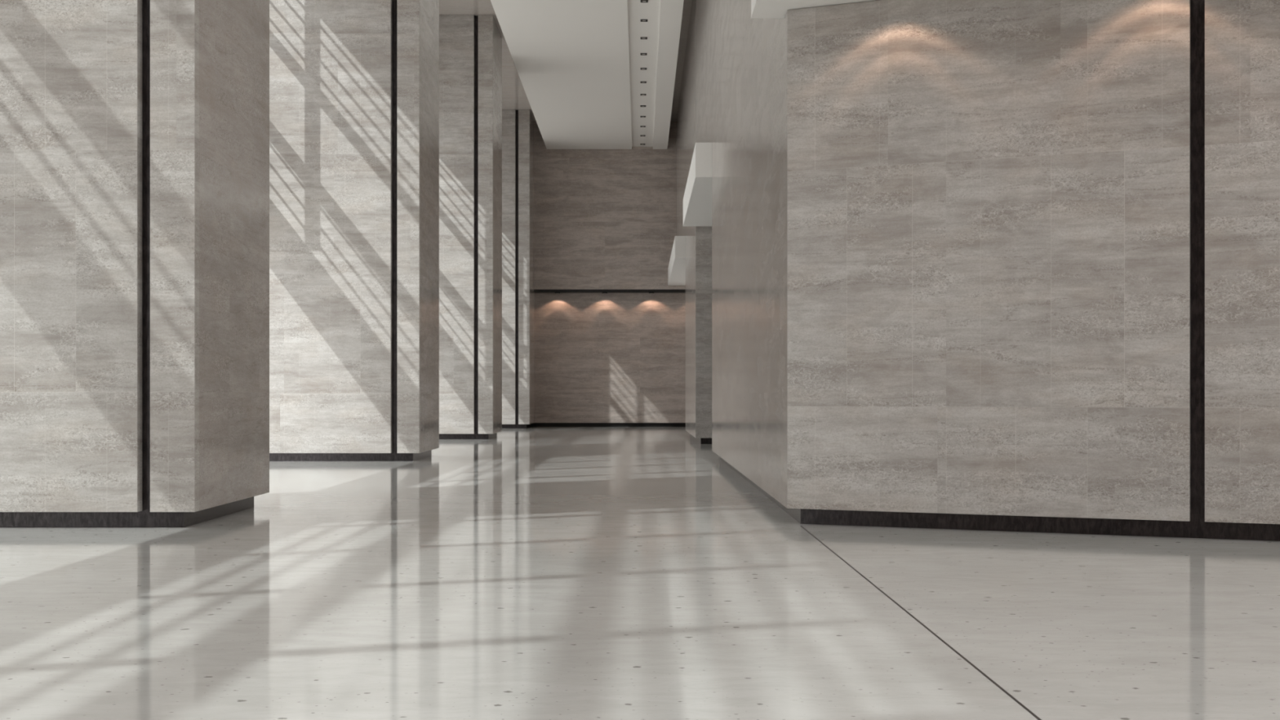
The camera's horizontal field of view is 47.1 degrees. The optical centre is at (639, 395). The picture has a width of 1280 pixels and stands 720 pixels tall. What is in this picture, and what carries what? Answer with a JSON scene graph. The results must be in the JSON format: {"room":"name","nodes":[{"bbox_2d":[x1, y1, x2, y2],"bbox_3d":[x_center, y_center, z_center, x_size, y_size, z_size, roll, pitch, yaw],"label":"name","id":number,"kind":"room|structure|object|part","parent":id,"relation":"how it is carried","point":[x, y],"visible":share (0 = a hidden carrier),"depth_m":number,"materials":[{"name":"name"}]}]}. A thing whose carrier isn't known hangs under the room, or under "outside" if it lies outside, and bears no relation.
{"room":"lobby","nodes":[
{"label":"lobby","id":0,"kind":"room"},
{"bbox_2d":[439,0,692,120],"bbox_3d":[1.050,-10.494,24.414,17.100,0.240,63.828,0,0,0],"label":"ceiling","id":1,"kind":"structure","parent":0,"point":[513,94],"depth_m":45.04,"materials":[{"name":"paint"}]},
{"bbox_2d":[490,0,684,149],"bbox_3d":[-1.245,-9.813,32.811,4.554,1.026,45.222,0,0,0],"label":"ceiling","id":2,"kind":"structure","parent":1,"relation":"hanging from","point":[578,64],"depth_m":41.48,"materials":[{"name":"white paint"}]},
{"bbox_2d":[533,120,685,289],"bbox_3d":[-1.650,-7.188,55.818,11.700,6.372,0.780,0,0,0],"label":"wall","id":3,"kind":"structure","parent":0,"point":[604,219],"depth_m":55.43,"materials":[{"name":"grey stone"}]},
{"bbox_2d":[533,289,685,293],"bbox_3d":[-1.650,-3.954,55.818,11.700,0.096,0.780,0,0,0],"label":"trim","id":4,"kind":"structure","parent":3,"relation":"attached to","point":[535,291],"depth_m":55.43,"materials":[{"name":"black metal"}]},
{"bbox_2d":[534,293,685,422],"bbox_3d":[-1.650,-1.428,56.088,11.700,4.956,0.240,0,0,0],"label":"wall","id":5,"kind":"structure","parent":0,"point":[600,357],"depth_m":55.97,"materials":[{"name":"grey stone"}]},
{"bbox_2d":[531,422,685,426],"bbox_3d":[-1.650,1.125,56.154,11.700,0.150,0.108,0,0,0],"label":"baseboard","id":6,"kind":"structure","parent":5,"relation":"attached to","point":[534,424],"depth_m":56.10,"materials":[{"name":"black stone"}]},
{"bbox_2d":[0,426,1279,719],"bbox_3d":[1.050,1.236,24.354,17.100,0.072,63.708,0,0,0],"label":"floor","id":7,"kind":"structure","parent":0,"point":[531,573],"depth_m":8.32,"materials":[{"name":"stone"}]},
{"bbox_2d":[0,0,269,527],"bbox_3d":[-5.694,-4.587,14.532,3.372,11.574,2.664,0,0,0],"label":"stone pillar","id":8,"kind":"structure","parent":7,"relation":"on","point":[135,134],"depth_m":13.20,"materials":[{"name":"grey stone"}]},
{"bbox_3d":[-5.952,-4.662,13.266,2.856,11.424,0.132,0,0,0],"label":"panel","id":9,"kind":"part","parent":8,"relation":"part of","materials":[{"name":"stone"}]},
{"bbox_3d":[-4.209,-4.662,13.266,0.402,11.424,0.132,0,0,0],"label":"edge panel","id":10,"kind":"part","parent":8,"relation":"part of","materials":[{"name":"stone"}]},
{"bbox_3d":[-4.074,-4.662,14.598,0.132,11.424,2.532,0,0,0],"label":"panel","id":11,"kind":"part","parent":8,"relation":"part of","materials":[{"name":"stone"}]},
{"bbox_2d":[269,0,439,461],"bbox_3d":[-5.694,-4.587,27.942,3.372,11.574,2.628,0,0,0],"label":"stone pillar","id":12,"kind":"structure","parent":7,"relation":"on","point":[354,84],"depth_m":26.63,"materials":[{"name":"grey stone"}]},
{"bbox_3d":[-4.209,-4.662,26.694,0.402,11.424,0.132,0,0,0],"label":"edge panel","id":13,"kind":"part","parent":12,"relation":"part of","materials":[{"name":"stone"}]},
{"bbox_3d":[-4.074,-4.662,28.008,0.132,11.424,2.496,0,0,0],"label":"panel","id":14,"kind":"part","parent":12,"relation":"part of","materials":[{"name":"stone"}]},
{"bbox_2d":[439,14,502,439],"bbox_3d":[-5.694,-4.587,41.262,3.372,11.574,2.640,0,0,0],"label":"stone pillar","id":15,"kind":"structure","parent":7,"relation":"on","point":[470,46],"depth_m":39.94,"materials":[{"name":"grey stone"}]},
{"bbox_3d":[-5.952,-4.662,40.008,2.856,11.424,0.132,0,0,0],"label":"panel","id":16,"kind":"part","parent":15,"relation":"part of","materials":[{"name":"stone"}]},
{"bbox_3d":[-4.209,-4.662,40.008,0.402,11.424,0.132,0,0,0],"label":"edge panel","id":17,"kind":"part","parent":15,"relation":"part of","materials":[{"name":"stone"}]},
{"bbox_3d":[-4.074,-4.662,41.328,0.132,11.424,2.508,0,0,0],"label":"panel","id":18,"kind":"part","parent":15,"relation":"part of","materials":[{"name":"stone"}]},
{"bbox_2d":[502,109,534,428],"bbox_3d":[-5.694,-4.587,54.582,3.372,11.574,2.772,0,0,0],"label":"stone pillar","id":19,"kind":"structure","parent":7,"relation":"on","point":[517,126],"depth_m":53.20,"materials":[{"name":"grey stone"}]},
{"bbox_3d":[-5.952,-4.662,53.262,2.856,11.424,0.132,0,0,0],"label":"panel","id":20,"kind":"part","parent":19,"relation":"part of","materials":[{"name":"stone"}]},
{"bbox_3d":[-4.209,-4.662,53.262,0.402,11.424,0.132,0,0,0],"label":"edge panel","id":21,"kind":"part","parent":19,"relation":"part of","materials":[{"name":"stone"}]},
{"bbox_3d":[-4.074,-4.662,54.648,0.132,11.424,2.640,0,0,0],"label":"panel","id":22,"kind":"part","parent":19,"relation":"part of","materials":[{"name":"stone"}]},
{"bbox_2d":[800,525,1041,719],"bbox_3d":[1.478,1.205,2.988,0.011,0.014,20.976,0,0,0],"label":"trim","id":23,"kind":"structure","parent":7,"relation":"on","point":[887,596],"depth_m":7.10,"materials":[{"name":"black metal"}]},
{"bbox_2d":[711,0,1279,541],"bbox_3d":[5.184,-4.584,19.118,7.632,11.568,17.516,0,0,0],"label":"wall","id":24,"kind":"structure","parent":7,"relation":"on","point":[1002,265],"depth_m":12.85,"materials":[{"name":"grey stone"}]},
{"bbox_3d":[1.434,-4.659,20.748,0.132,11.418,14.256,0,0,0],"label":"panel","id":25,"kind":"part","parent":24,"relation":"part of","materials":[{"name":"stone"}]},
{"bbox_2d":[751,0,877,17],"bbox_3d":[5.028,-4.191,11.520,7.944,1.218,4.824,0,0,0],"label":"ceiling box","id":26,"kind":"object","parent":24,"relation":"attached to","point":[759,8],"visible":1,"depth_m":13.47,"materials":[{"name":"white paint"}]},
{"bbox_3d":[3.000,-1.263,12.980,3.504,4.626,0.126,0,0,23],"label":"panel","id":27,"kind":"part","parent":24,"relation":"part of","materials":[{"name":"stone"}]},
{"bbox_3d":[6.810,-1.263,11.327,4.569,4.626,0.126,0,0,23],"label":"edge panel","id":28,"kind":"part","parent":24,"relation":"part of","materials":[{"name":"stone"}]},
{"bbox_2d":[675,51,685,235],"bbox_3d":[1.548,-7.593,49.812,0.360,5.562,11.220,0,0,0],"label":"wall","id":29,"kind":"structure","parent":0,"point":[681,115],"depth_m":48.66,"materials":[{"name":"stone"}]},
{"bbox_2d":[667,235,685,285],"bbox_3d":[2.028,-4.479,49.812,1.944,0.654,11.220,0,0,0],"label":"ceiling box","id":30,"kind":"object","parent":29,"relation":"attached to","point":[677,265],"visible":0.36,"depth_m":47.28,"materials":[{"name":"white paint"}]},
{"bbox_2d":[685,0,711,444],"bbox_3d":[5.184,-4.584,40.128,7.632,11.568,8.136,0,0,0],"label":"wall","id":31,"kind":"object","parent":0,"point":[698,238],"visible":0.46,"depth_m":36.19,"materials":[{"name":"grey stone"}]},
{"bbox_3d":[1.434,-4.659,40.194,0.132,11.418,8.004,0,0,0],"label":"panel","id":32,"kind":"part","parent":31,"relation":"part of","materials":[{"name":"stone"}]},
{"bbox_3d":[5.184,-4.659,36.126,7.632,11.418,0.132,0,0,0],"label":"panel","id":33,"kind":"part","parent":31,"relation":"part of","materials":[{"name":"stone"}]},
{"bbox_2d":[695,0,711,142],"bbox_3d":[1.548,-7.593,31.968,0.360,5.562,8.172,0,0,0],"label":"wall","id":34,"kind":"structure","parent":0,"point":[703,7],"depth_m":31.51,"materials":[{"name":"stone"}]},
{"bbox_2d":[683,142,711,226],"bbox_3d":[2.028,-4.479,31.968,1.944,0.654,8.172,0,0,0],"label":"ceiling box","id":35,"kind":"object","parent":34,"relation":"attached to","point":[697,198],"visible":0.36,"depth_m":30.35,"materials":[{"name":"white paint"}]}
]}

